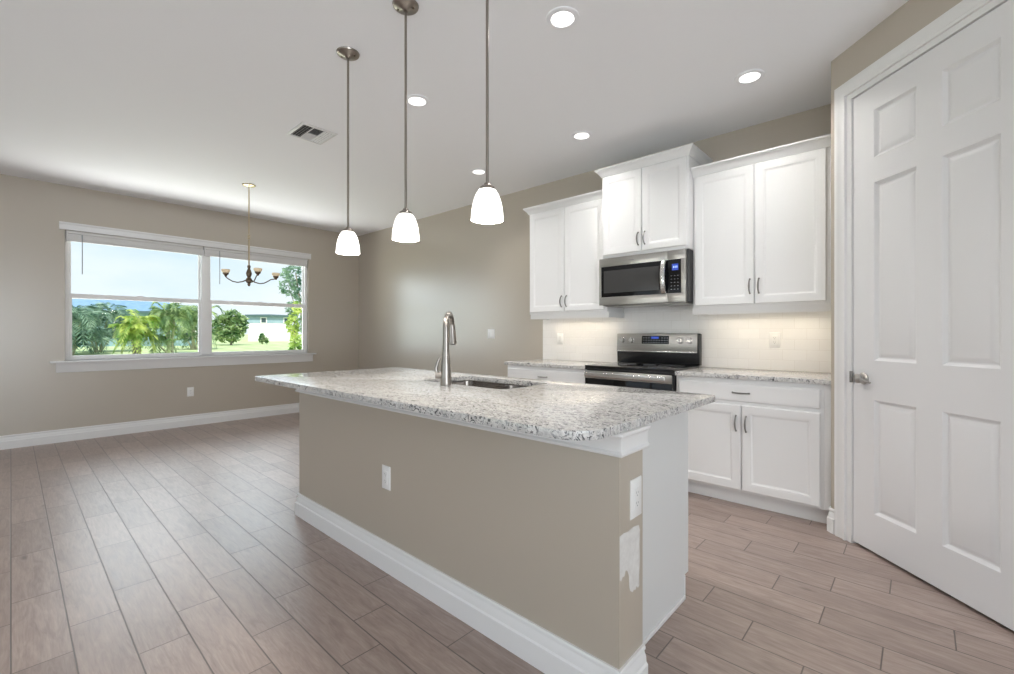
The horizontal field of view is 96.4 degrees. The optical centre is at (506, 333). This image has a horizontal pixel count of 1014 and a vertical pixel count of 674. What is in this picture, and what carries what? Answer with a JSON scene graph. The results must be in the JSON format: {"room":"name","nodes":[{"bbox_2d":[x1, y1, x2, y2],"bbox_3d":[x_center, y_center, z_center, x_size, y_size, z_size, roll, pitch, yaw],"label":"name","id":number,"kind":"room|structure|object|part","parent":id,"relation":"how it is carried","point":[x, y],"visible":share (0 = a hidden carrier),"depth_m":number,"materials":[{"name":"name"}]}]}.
{"room":"kitchen","nodes":[
{"label":"kitchen","id":0,"kind":"room"},
{"bbox_2d":[0,174,358,435],"bbox_3d":[-5.237,-0.225,4.757,0.150,2.840,7.960,0,0,42],"label":"wall","id":1,"kind":"structure","parent":0,"point":[34,397],"depth_m":5.32,"materials":[{"name":"beige paint"}]},
{"bbox_2d":[0,403,298,449],"bbox_3d":[-3.738,1.124,3.388,3.910,0.142,7.960,0,0,42],"label":"baseboard","id":2,"kind":"structure","parent":1,"relation":"attached to","point":[105,430],"depth_m":5.46,"materials":[{"name":"white paint"}]},
{"bbox_2d":[50,221,316,372],"bbox_3d":[-4.013,-0.403,6.037,0.160,1.665,2.930,0,0,42],"label":"window","id":3,"kind":"structure","parent":1,"relation":"in","point":[76,363],"depth_m":5.91,"materials":[{"name":"white paint"}]},
{"bbox_2d":[66,230,202,273],"bbox_3d":[-4.463,-0.909,5.518,0.050,0.479,1.297,0,0,42],"label":"window blind","id":4,"kind":"object","parent":3,"relation":"attached to","point":[74,236],"visible":1,"depth_m":5.44,"materials":[{"name":"white plastic"}]},
{"bbox_3d":[-4.467,-1.041,5.521,0.028,0.014,1.291,0,0,42],"label":"rail","id":5,"kind":"part","parent":4,"relation":"part of","materials":[{"name":"white plastic"}]},
{"bbox_3d":[-4.520,-0.767,5.579,0.024,0.685,1.260,0,0,42],"label":"sash","id":6,"kind":"part","parent":3,"relation":"part of","materials":[{"name":"clear glass"}]},
{"bbox_3d":[-4.497,-0.088,5.558,0.033,0.730,1.260,0,0,42],"label":"sash","id":7,"kind":"part","parent":3,"relation":"part of","materials":[{"name":"clear glass"}]},
{"bbox_3d":[-4.008,0.311,6.032,0.145,0.023,2.930,0,0,42],"label":"sill","id":8,"kind":"part","parent":3,"relation":"part of","materials":[{"name":"white paint"}]},
{"bbox_3d":[-3.978,-1.194,6.003,0.028,0.083,2.782,0,0,42],"label":"head trim","id":9,"kind":"part","parent":3,"relation":"part of","materials":[{"name":"white paint"}]},
{"bbox_2d":[203,247,307,283],"bbox_3d":[-3.553,-0.909,6.514,0.050,0.479,1.370,0,0,42],"label":"window blind","id":10,"kind":"object","parent":3,"relation":"attached to","point":[212,252],"visible":1,"depth_m":6.43,"materials":[{"name":"white plastic"}]},
{"bbox_3d":[-3.557,-1.041,6.517,0.028,0.014,1.364,0,0,42],"label":"rail","id":11,"kind":"part","parent":10,"relation":"part of","materials":[{"name":"white plastic"}]},
{"bbox_3d":[-3.576,-0.088,6.565,0.033,0.730,1.270,0,0,42],"label":"sash","id":12,"kind":"part","parent":3,"relation":"part of","materials":[{"name":"clear glass"}]},
{"bbox_3d":[-3.599,-0.767,6.587,0.024,0.685,1.270,0,0,42],"label":"sash","id":13,"kind":"part","parent":3,"relation":"part of","materials":[{"name":"white plastic"}]},
{"bbox_2d":[187,387,193,396],"bbox_3d":[-4.104,0.754,5.880,0.008,0.118,0.073,0,0,42],"label":"wall outlet","id":14,"kind":"object","parent":1,"relation":"attached to","point":[190,390],"visible":1,"depth_m":5.88,"materials":[{"name":"white plastic"}]},
{"bbox_2d":[0,0,908,235],"bbox_3d":[-1.306,-1.720,1.166,10.800,0.150,8.260,0,0,42],"label":"ceiling","id":15,"kind":"structure","parent":0,"point":[188,103],"depth_m":3.08,"materials":[{"name":"white paint"}]},
{"bbox_2d":[221,183,279,285],"bbox_3d":[-2.855,-1.084,5.026,0.476,1.122,0.464,0,0,0],"label":"chandelier","id":16,"kind":"object","parent":15,"relation":"hanging from","point":[248,280],"visible":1,"depth_m":5.01,"materials":[{"name":"gold metal"}]},
{"bbox_3d":[-2.855,-1.190,5.017,0.034,0.870,0.033,0,0,42],"label":"rod","id":17,"kind":"part","parent":16,"relation":"part of","materials":[{"name":"gold metal"}]},
{"bbox_2d":[286,122,337,144],"bbox_3d":[-1.603,-1.640,3.730,0.310,0.010,0.295,0,0,42],"label":"ceiling vent","id":18,"kind":"object","parent":15,"relation":"in","point":[305,131],"visible":1,"depth_m":3.72,"materials":[{"name":"white metal"}]},
{"bbox_2d":[336,46,359,254],"bbox_3d":[-0.933,-1.058,2.660,0.136,1.174,0.136,0,0,42],"label":"pendant light","id":19,"kind":"object","parent":15,"relation":"hanging from","point":[347,242],"visible":1,"depth_m":2.64,"materials":[{"name":"white glass"}]},
{"bbox_3d":[-0.933,-1.119,2.660,0.012,0.997,0.012,0,0,42],"label":"rod","id":20,"kind":"part","parent":19,"relation":"part of","materials":[{"name":"grey metal"}]},
{"bbox_3d":[-0.933,-0.536,2.660,0.136,0.131,0.136,0,0,42],"label":"lamp shade","id":21,"kind":"part","parent":19,"relation":"part of","materials":[{"name":"white glass"}]},
{"bbox_2d":[392,0,419,241],"bbox_3d":[-0.507,-1.058,2.272,0.136,1.174,0.136,0,0,42],"label":"pendant light","id":22,"kind":"object","parent":15,"relation":"hanging from","point":[405,227],"visible":1,"depth_m":2.27,"materials":[{"name":"white glass"}]},
{"bbox_3d":[-0.507,-1.119,2.272,0.012,0.997,0.012,0,0,42],"label":"rod","id":23,"kind":"part","parent":22,"relation":"part of","materials":[{"name":"grey metal"}]},
{"bbox_3d":[-0.507,-0.536,2.272,0.136,0.131,0.136,0,0,42],"label":"lamp shade","id":24,"kind":"part","parent":22,"relation":"part of","materials":[{"name":"white glass"}]},
{"bbox_2d":[407,94,429,106],"bbox_3d":[-0.634,-1.641,3.199,0.174,0.009,0.174,0,0,42],"label":"recessed light","id":25,"kind":"object","parent":15,"relation":"in","point":[416,100],"visible":0.94,"depth_m":3.19,"materials":[{"name":"white"}]},
{"bbox_2d":[470,168,485,174],"bbox_3d":[-0.287,-1.641,4.596,0.174,0.009,0.174,0,0,42],"label":"recessed light","id":26,"kind":"object","parent":15,"relation":"in","point":[478,171],"visible":0.95,"depth_m":4.58,"materials":[{"name":"white"}]},
{"bbox_2d":[471,0,503,223],"bbox_3d":[-0.082,-1.058,1.883,0.136,1.174,0.136,0,0,42],"label":"pendant light","id":27,"kind":"object","parent":15,"relation":"hanging from","point":[487,205],"visible":1,"depth_m":1.86,"materials":[{"name":"white glass"}]},
{"bbox_3d":[-0.082,-1.119,1.883,0.012,0.997,0.012,0,0,42],"label":"rod","id":28,"kind":"part","parent":27,"relation":"part of","materials":[{"name":"grey metal"}]},
{"bbox_3d":[-0.082,-0.536,1.883,0.136,0.131,0.136,0,0,42],"label":"lamp shade","id":29,"kind":"part","parent":27,"relation":"part of","materials":[{"name":"white glass"}]},
{"bbox_2d":[546,6,578,29],"bbox_3d":[0.289,-1.641,2.362,0.174,0.009,0.174,0,0,42],"label":"recessed light","id":30,"kind":"object","parent":15,"relation":"in","point":[561,17],"visible":1,"depth_m":2.35,"materials":[{"name":"white paint"}]},
{"bbox_2d":[571,130,591,139],"bbox_3d":[0.620,-1.641,3.757,0.174,0.009,0.174,0,0,42],"label":"recessed light","id":31,"kind":"object","parent":15,"relation":"in","point":[579,135],"visible":1,"depth_m":3.75,"materials":[{"name":"white"}]},
{"bbox_2d":[734,69,764,84],"bbox_3d":[1.552,-1.641,2.901,0.174,0.009,0.174,0,0,42],"label":"recessed light","id":32,"kind":"object","parent":15,"relation":"in","point":[752,75],"visible":1,"depth_m":2.89,"materials":[{"name":"white"}]},
{"bbox_2d":[0,412,1013,673],"bbox_3d":[-1.411,1.255,1.161,10.650,0.120,8.110,0,0,42],"label":"floor","id":33,"kind":"structure","parent":0,"point":[181,550],"depth_m":2.09,"materials":[{"name":"brown wood"}]},
{"bbox_2d":[295,380,687,673],"bbox_3d":[-0.242,0.752,2.502,2.379,0.886,0.840,0,0,42],"label":"kitchen island","id":34,"kind":"object","parent":33,"relation":"on","point":[531,542],"visible":0.78,"depth_m":1.82,"materials":[{"name":"beige paint"}]},
{"bbox_2d":[382,464,390,490],"bbox_3d":[-0.614,0.729,2.297,0.073,0.118,0.008,0,0,42],"label":"wall outlet","id":35,"kind":"object","parent":34,"relation":"attached to","point":[386,470],"visible":1,"depth_m":2.29,"materials":[{"name":"white plastic"}]},
{"bbox_2d":[384,471,386,484],"bbox_3d":[-0.616,0.729,2.296,0.033,0.068,0.002,0,0,42],"label":"receptacle","id":36,"kind":"object","parent":35,"relation":"attached to","point":[385,472],"depth_m":2.29,"materials":[{"name":"grey plastic"}]},
{"bbox_3d":[-0.463,1.124,2.261,2.375,0.142,0.182,0,0,42],"label":"baseboard","id":37,"kind":"part","parent":34,"relation":"part of","materials":[{"name":"white paint"}]},
{"bbox_3d":[-0.458,0.347,2.266,2.379,0.074,0.199,0,0,42],"label":"moulding","id":38,"kind":"part","parent":34,"relation":"part of","materials":[{"name":"white paint"}]},
{"bbox_2d":[255,367,714,440],"bbox_3d":[-0.360,0.295,2.537,2.573,0.028,1.104,0,0,42],"label":"island countertop","id":39,"kind":"structure","parent":34,"relation":"on","point":[560,410],"depth_m":1.97,"materials":[{"name":"stone"}]},
{"bbox_2d":[434,311,456,384],"bbox_3d":[-0.327,0.077,2.567,0.092,0.406,0.233,0,0,17],"label":"faucet","id":40,"kind":"object","parent":39,"relation":"on","point":[449,332],"visible":1,"depth_m":2.47,"materials":[{"name":"silver metal"}]},
{"bbox_3d":[-0.376,0.189,2.485,0.047,0.117,0.039,0,0,-3],"label":"lever handle","id":41,"kind":"part","parent":40,"relation":"part of","materials":[{"name":"silver metal"}]},
{"bbox_2d":[452,380,527,388],"bbox_3d":[-0.137,0.397,2.652,0.750,0.166,0.460,0,0,42],"label":"sink","id":42,"kind":"object","parent":39,"relation":"in","point":[492,385],"visible":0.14,"depth_m":2.92,"materials":[{"name":"silver metal"}]},
{"bbox_3d":[-0.263,0.398,2.766,0.366,0.165,0.416,0,0,42],"label":"bowl","id":43,"kind":"part","parent":42,"relation":"part of","materials":[{"name":"silver metal"}]},
{"bbox_3d":[0.007,0.398,2.520,0.316,0.165,0.416,0,0,42],"label":"bowl","id":44,"kind":"part","parent":42,"relation":"part of","materials":[{"name":"silver metal"}]},
{"bbox_2d":[630,475,641,519],"bbox_3d":[0.428,0.542,1.499,0.008,0.128,0.077,0,0,42],"label":"wall outlet","id":45,"kind":"object","parent":34,"relation":"attached to","point":[636,483],"visible":1,"depth_m":1.49,"materials":[{"name":"white plastic"}]},
{"bbox_2d":[635,487,639,508],"bbox_3d":[0.430,0.542,1.497,0.002,0.068,0.033,0,0,42],"label":"receptacle","id":46,"kind":"object","parent":45,"relation":"attached to","point":[637,489],"depth_m":1.50,"materials":[{"name":"white plastic"}]},
{"bbox_3d":[0.605,0.752,1.849,0.020,0.885,0.650,0,0,42],"label":"panel","id":47,"kind":"part","parent":34,"relation":"part of","materials":[{"name":"white"}]},
{"bbox_2d":[508,365,584,384],"bbox_3d":[0.529,0.754,4.453,0.945,0.882,0.629,0,0,42],"label":"base cabinet","id":48,"kind":"object","parent":33,"relation":"on","point":[529,372],"visible":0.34,"depth_m":4.22,"materials":[{"name":"white paint"}]},
{"bbox_2d":[504,359,611,369],"bbox_3d":[0.532,0.297,4.469,0.967,0.032,0.601,0,0,42],"label":"countertop","id":49,"kind":"structure","parent":48,"relation":"on","point":[568,364],"depth_m":4.39,"materials":[{"name":"stone"}]},
{"bbox_2d":[584,333,701,391],"bbox_3d":[1.143,0.597,3.847,0.766,1.197,0.657,0,0,42],"label":"range","id":50,"kind":"object","parent":33,"relation":"on","point":[680,350],"visible":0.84,"depth_m":3.83,"materials":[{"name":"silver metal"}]},
{"bbox_3d":[0.925,0.343,3.627,0.701,0.039,0.036,0,0,42],"label":"door handle","id":51,"kind":"part","parent":50,"relation":"part of","materials":[{"name":"silver metal"}]},
{"bbox_3d":[0.959,0.646,3.645,0.758,0.667,0.030,0,0,42],"label":"oven door","id":52,"kind":"part","parent":50,"relation":"part of","materials":[{"name":"black glass"}]},
{"bbox_3d":[0.960,0.299,3.647,0.766,0.019,0.021,0,0,42],"label":"trim","id":53,"kind":"part","parent":50,"relation":"part of","materials":[{"name":"silver metal"}]},
{"bbox_2d":[585,362,698,371],"bbox_3d":[1.136,0.279,3.840,0.766,0.020,0.548,0,0,42],"label":"cooktop","id":54,"kind":"object","parent":50,"relation":"in","point":[614,366],"depth_m":3.76,"materials":[{"name":"black glass"}]},
{"bbox_3d":[1.317,0.080,4.041,0.742,0.162,0.021,0,0,42],"label":"control panel","id":55,"kind":"part","parent":50,"relation":"part of","materials":[{"name":"silver metal"}]},
{"bbox_3d":[1.536,0.059,3.816,0.054,0.054,0.031,0,0,42],"label":"knob","id":56,"kind":"part","parent":50,"relation":"part of","materials":[{"name":"silver metal"}]},
{"bbox_2d":[677,375,830,523],"bbox_3d":[1.806,0.754,3.286,0.958,0.882,0.629,0,0,42],"label":"base cabinet","id":57,"kind":"object","parent":33,"relation":"on","point":[766,445],"visible":0.81,"depth_m":3.02,"materials":[{"name":"white paint"}]},
{"bbox_3d":[1.444,0.781,3.252,0.429,0.583,0.018,0,0,42],"label":"door","id":58,"kind":"part","parent":57,"relation":"part of","materials":[{"name":"white paint"}]},
{"bbox_3d":[1.564,0.615,3.107,0.013,0.115,0.037,0,0,42],"label":"handle","id":59,"kind":"part","parent":57,"relation":"part of","materials":[{"name":"silver metal"}]},
{"bbox_3d":[1.610,0.615,3.064,0.013,0.115,0.037,0,0,42],"label":"handle","id":60,"kind":"part","parent":57,"relation":"part of","materials":[{"name":"silver metal"}]},
{"bbox_3d":[1.611,0.405,3.099,0.883,0.124,0.018,0,0,42],"label":"drawer","id":61,"kind":"part","parent":57,"relation":"part of","materials":[{"name":"white paint"}]},
{"bbox_2d":[675,367,830,384],"bbox_3d":[1.815,0.297,3.297,0.960,0.032,0.601,0,0,42],"label":"countertop","id":62,"kind":"structure","parent":57,"relation":"on","point":[712,372],"depth_m":3.15,"materials":[{"name":"stone"}]},
{"bbox_3d":[1.772,0.781,2.952,0.447,0.583,0.018,0,0,42],"label":"door","id":63,"kind":"part","parent":57,"relation":"part of","materials":[{"name":"white paint"}]},
{"bbox_2d":[359,104,830,383],"bbox_3d":[1.430,-0.225,4.159,10.800,2.840,0.150,0,0,42],"label":"wall","id":64,"kind":"structure","parent":0,"point":[478,273],"depth_m":5.83,"materials":[{"name":"beige paint"}]},
{"bbox_2d":[488,329,494,338],"bbox_3d":[-0.195,0.002,5.536,0.116,0.116,0.008,0,0,42],"label":"light switch","id":65,"kind":"object","parent":64,"relation":"attached to","point":[491,332],"visible":1,"depth_m":5.53,"materials":[{"name":"white plastic"}]},
{"bbox_2d":[523,189,624,319],"bbox_3d":[0.647,-0.726,4.524,0.978,1.151,0.367,0,0,42],"label":"upper cabinet","id":66,"kind":"object","parent":64,"relation":"attached to","point":[566,234],"visible":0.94,"depth_m":4.38,"materials":[{"name":"white paint"}]},
{"bbox_3d":[0.399,-0.724,4.563,0.433,1.013,0.018,0,0,42],"label":"door","id":67,"kind":"part","parent":66,"relation":"part of","materials":[{"name":"white paint"}]},
{"bbox_3d":[0.642,-1.268,4.531,0.960,0.066,0.364,0,0,42],"label":"crown molding","id":68,"kind":"part","parent":66,"relation":"part of","materials":[{"name":"white paint"}]},
{"bbox_3d":[0.682,-0.175,4.523,0.925,0.050,0.298,0,0,42],"label":"light rail","id":69,"kind":"part","parent":66,"relation":"part of","materials":[{"name":"white paint"}]},
{"bbox_3d":[0.723,-0.724,4.267,0.433,1.013,0.018,0,0,42],"label":"door","id":70,"kind":"part","parent":66,"relation":"part of","materials":[{"name":"white paint"}]},
{"bbox_2d":[594,143,712,258],"bbox_3d":[1.249,-1.060,3.915,0.863,0.787,0.455,0,0,42],"label":"upper cabinet","id":71,"kind":"object","parent":64,"relation":"attached to","point":[647,201],"visible":0.96,"depth_m":3.73,"materials":[{"name":"white paint"}]},
{"bbox_3d":[0.988,-1.035,3.906,0.366,0.690,0.018,0,0,42],"label":"door","id":72,"kind":"part","parent":71,"relation":"part of","materials":[{"name":"white paint"}]},
{"bbox_2d":[599,249,692,307],"bbox_3d":[1.232,-0.452,3.914,0.782,0.422,0.459,0,0,42],"label":"microwave","id":73,"kind":"object","parent":71,"relation":"attached to","point":[658,279],"visible":0.97,"depth_m":3.75,"materials":[{"name":"grey metal"}]},
{"bbox_3d":[1.064,-0.456,3.848,0.625,0.410,0.031,0,0,42],"label":"door","id":74,"kind":"part","parent":73,"relation":"part of","materials":[{"name":"silver metal"}]},
{"bbox_3d":[1.073,-0.455,3.841,0.604,0.267,0.029,0,0,42],"label":"door glass","id":75,"kind":"part","parent":73,"relation":"part of","materials":[{"name":"black glass"}]},
{"bbox_3d":[1.247,-0.454,3.626,0.040,0.262,0.054,0,0,42],"label":"handle","id":76,"kind":"part","parent":73,"relation":"part of","materials":[{"name":"silver metal"}]},
{"bbox_3d":[1.335,-0.455,3.601,0.104,0.267,0.030,0,0,42],"label":"control panel","id":77,"kind":"part","parent":73,"relation":"part of","materials":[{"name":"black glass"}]},
{"bbox_3d":[1.250,-1.421,3.916,0.863,0.066,0.452,0,0,42],"label":"crown molding","id":78,"kind":"part","parent":71,"relation":"part of","materials":[{"name":"white paint"}]},
{"bbox_3d":[1.263,-1.035,3.654,0.367,0.690,0.018,0,0,42],"label":"door","id":79,"kind":"part","parent":71,"relation":"part of","materials":[{"name":"white paint"}]},
{"bbox_2d":[543,305,830,372],"bbox_3d":[1.383,0.013,4.093,2.670,0.536,0.008,0,0,42],"label":"tile backsplash","id":80,"kind":"structure","parent":64,"relation":"attached to","point":[740,341],"depth_m":3.74,"materials":[{"name":"white tile"}]},
{"bbox_2d":[557,333,562,343],"bbox_3d":[0.566,0.055,4.830,0.073,0.118,0.008,0,0,42],"label":"wall outlet","id":81,"kind":"object","parent":80,"relation":"attached to","point":[559,335],"visible":1,"depth_m":4.83,"materials":[{"name":"white plastic"}]},
{"bbox_2d":[769,332,779,347],"bbox_3d":[2.050,0.049,3.473,0.073,0.118,0.008,0,0,42],"label":"wall outlet","id":82,"kind":"object","parent":80,"relation":"attached to","point":[774,337],"visible":1,"depth_m":3.47,"materials":[{"name":"white plastic"}]},
{"bbox_2d":[772,336,776,344],"bbox_3d":[2.049,0.049,3.471,0.033,0.068,0.002,0,0,42],"label":"receptacle","id":83,"kind":"object","parent":82,"relation":"attached to","point":[774,338],"depth_m":3.47,"materials":[{"name":"white plastic"}]},
{"bbox_2d":[691,134,830,315],"bbox_3d":[1.901,-0.726,3.378,0.940,1.151,0.366,0,0,42],"label":"upper cabinet","id":84,"kind":"object","parent":64,"relation":"attached to","point":[762,219],"visible":0.81,"depth_m":3.24,"materials":[{"name":"white paint"}]},
{"bbox_3d":[1.637,-0.724,3.432,0.423,1.013,0.018,0,0,42],"label":"door","id":85,"kind":"part","parent":84,"relation":"part of","materials":[{"name":"white paint"}]},
{"bbox_3d":[1.756,-0.345,3.287,0.013,0.115,0.037,0,0,42],"label":"handle","id":86,"kind":"part","parent":84,"relation":"part of","materials":[{"name":"silver metal"}]},
{"bbox_3d":[1.800,-1.268,3.260,0.930,0.066,0.050,0,0,42],"label":"crown molding","id":87,"kind":"part","parent":84,"relation":"part of","materials":[{"name":"white paint"}]},
{"bbox_3d":[1.909,-0.175,3.402,0.918,0.050,0.298,0,0,42],"label":"light rail","id":88,"kind":"part","parent":84,"relation":"part of","materials":[{"name":"white paint"}]},
{"bbox_3d":[1.955,-0.724,3.141,0.426,1.013,0.018,0,0,42],"label":"door","id":89,"kind":"part","parent":84,"relation":"part of","materials":[{"name":"white paint"}]},
{"bbox_2d":[831,0,961,508],"bbox_3d":[2.860,-0.225,1.093,1.136,2.840,4.182,0,0,-27],"label":"wall","id":90,"kind":"structure","parent":0,"point":[911,17],"depth_m":2.51,"materials":[{"name":"beige paint"}]},
{"bbox_2d":[827,506,833,533],"bbox_3d":[1.955,1.124,2.739,0.035,0.142,0.083,0,0,16],"label":"baseboard","id":91,"kind":"structure","parent":90,"relation":"attached to","point":[830,518],"depth_m":2.72,"materials":[{"name":"white paint"}]},
{"bbox_2d":[834,0,1007,542],"bbox_3d":[2.028,-0.127,2.145,0.120,2.643,1.110,0,0,-3],"label":"door frame","id":92,"kind":"structure","parent":90,"relation":"in","point":[965,13],"depth_m":2.61,"materials":[{"name":"white paint"}]},
{"bbox_2d":[849,0,1013,630],"bbox_3d":[1.992,-0.078,2.151,0.084,2.514,0.894,0,0,-3],"label":"door","id":93,"kind":"structure","parent":92,"relation":"attached to","point":[932,375],"depth_m":2.09,"materials":[{"name":"white paint"}]},
{"bbox_3d":[1.962,0.245,2.587,0.016,0.064,0.017,0,0,42],"label":"strike plate","id":94,"kind":"part","parent":93,"relation":"part of","materials":[{"name":"silver metal"}]},
{"bbox_3d":[1.954,0.248,2.488,0.048,0.066,0.113,0,0,-3],"label":"handle","id":95,"kind":"part","parent":93,"relation":"part of","materials":[{"name":"silver metal"}]},
{"label":"outside","id":96,"kind":"structure","parent":0,"visible":0},
{"bbox_2d":[72,334,301,355],"bbox_3d":[-30.497,0.745,61.726,114.000,1.197,170.000,0,0,42],"label":"lawn","id":97,"kind":"structure","parent":96,"point":[243,344],"depth_m":32.32,"materials":[{"name":"green plant"}]},
{"bbox_2d":[72,306,114,354],"bbox_3d":[-22.219,0.243,22.819,3.552,3.531,3.982,0,0,42],"label":"palm tree","id":98,"kind":"object","parent":97,"relation":"on","point":[79,316],"visible":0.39,"depth_m":23.04,"materials":[{"name":"green plant"}]},
{"bbox_2d":[72,302,131,351],"bbox_3d":[-23.469,0.019,26.041,3.135,3.795,3.810,0,0,42],"label":"palm tree","id":99,"kind":"object","parent":97,"relation":"on","point":[113,314],"visible":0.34,"depth_m":25.87,"materials":[{"name":"green plant"}]},
{"bbox_2d":[72,299,197,345],"bbox_3d":[-32.385,-0.734,35.470,14.943,3.900,5.800,0,0,-27],"label":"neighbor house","id":100,"kind":"structure","parent":97,"relation":"on","point":[142,307],"depth_m":35.16,"materials":[{"name":"white"}]},
{"bbox_2d":[108,309,162,353],"bbox_3d":[-18.723,0.037,22.873,2.024,2.615,2.133,0,0,42],"label":"palm tree","id":101,"kind":"object","parent":97,"relation":"on","point":[134,329],"visible":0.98,"depth_m":22.61,"materials":[{"name":"green plant"}]},
{"bbox_2d":[141,302,194,353],"bbox_3d":[-18.586,0.209,24.961,2.436,4.091,2.503,0,0,-13],"label":"palm tree","id":102,"kind":"object","parent":97,"relation":"on","point":[168,315],"visible":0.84,"depth_m":24.67,"materials":[{"name":"green plant"}]},
{"bbox_2d":[174,305,224,349],"bbox_3d":[-20.652,-0.143,30.106,2.935,3.590,3.264,0,0,28],"label":"palm tree","id":103,"kind":"object","parent":97,"relation":"on","point":[194,309],"visible":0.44,"depth_m":29.86,"materials":[{"name":"green plant"}]},
{"bbox_2d":[212,309,249,344],"bbox_3d":[-23.198,-0.522,37.983,2.733,3.196,2.636,0,0,42],"label":"broadleaf tree","id":104,"kind":"object","parent":97,"relation":"on","point":[233,326],"visible":0.97,"depth_m":37.60,"materials":[{"name":"green plant"}]},
{"bbox_2d":[258,333,268,343],"bbox_3d":[-22.027,0.480,40.991,1.020,1.162,0.671,0,0,10],"label":"shrub","id":105,"kind":"object","parent":97,"relation":"on","point":[262,338],"visible":1,"depth_m":40.92,"materials":[{"name":"green plant"}]},
{"bbox_2d":[245,314,289,340],"bbox_3d":[-28.637,-0.618,54.513,4.784,3.450,8.600,0,0,-29],"label":"neighbor house","id":106,"kind":"structure","parent":97,"relation":"on","point":[272,326],"depth_m":50.98,"materials":[{"name":"white paint"}]},
{"bbox_2d":[279,265,301,332],"bbox_3d":[-6.766,-0.434,14.504,1.001,3.594,0.961,0,0,42],"label":"broadleaf tree","id":107,"kind":"object","parent":97,"relation":"on","point":[293,284],"visible":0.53,"depth_m":14.41,"materials":[{"name":"green plant"}]},
{"bbox_2d":[283,300,301,349],"bbox_3d":[-6.202,0.204,13.192,0.554,2.346,0.493,0,0,-22],"label":"shrub","id":108,"kind":"object","parent":97,"relation":"on","point":[294,333],"visible":0.59,"depth_m":13.14,"materials":[{"name":"green plant"}]}
]}

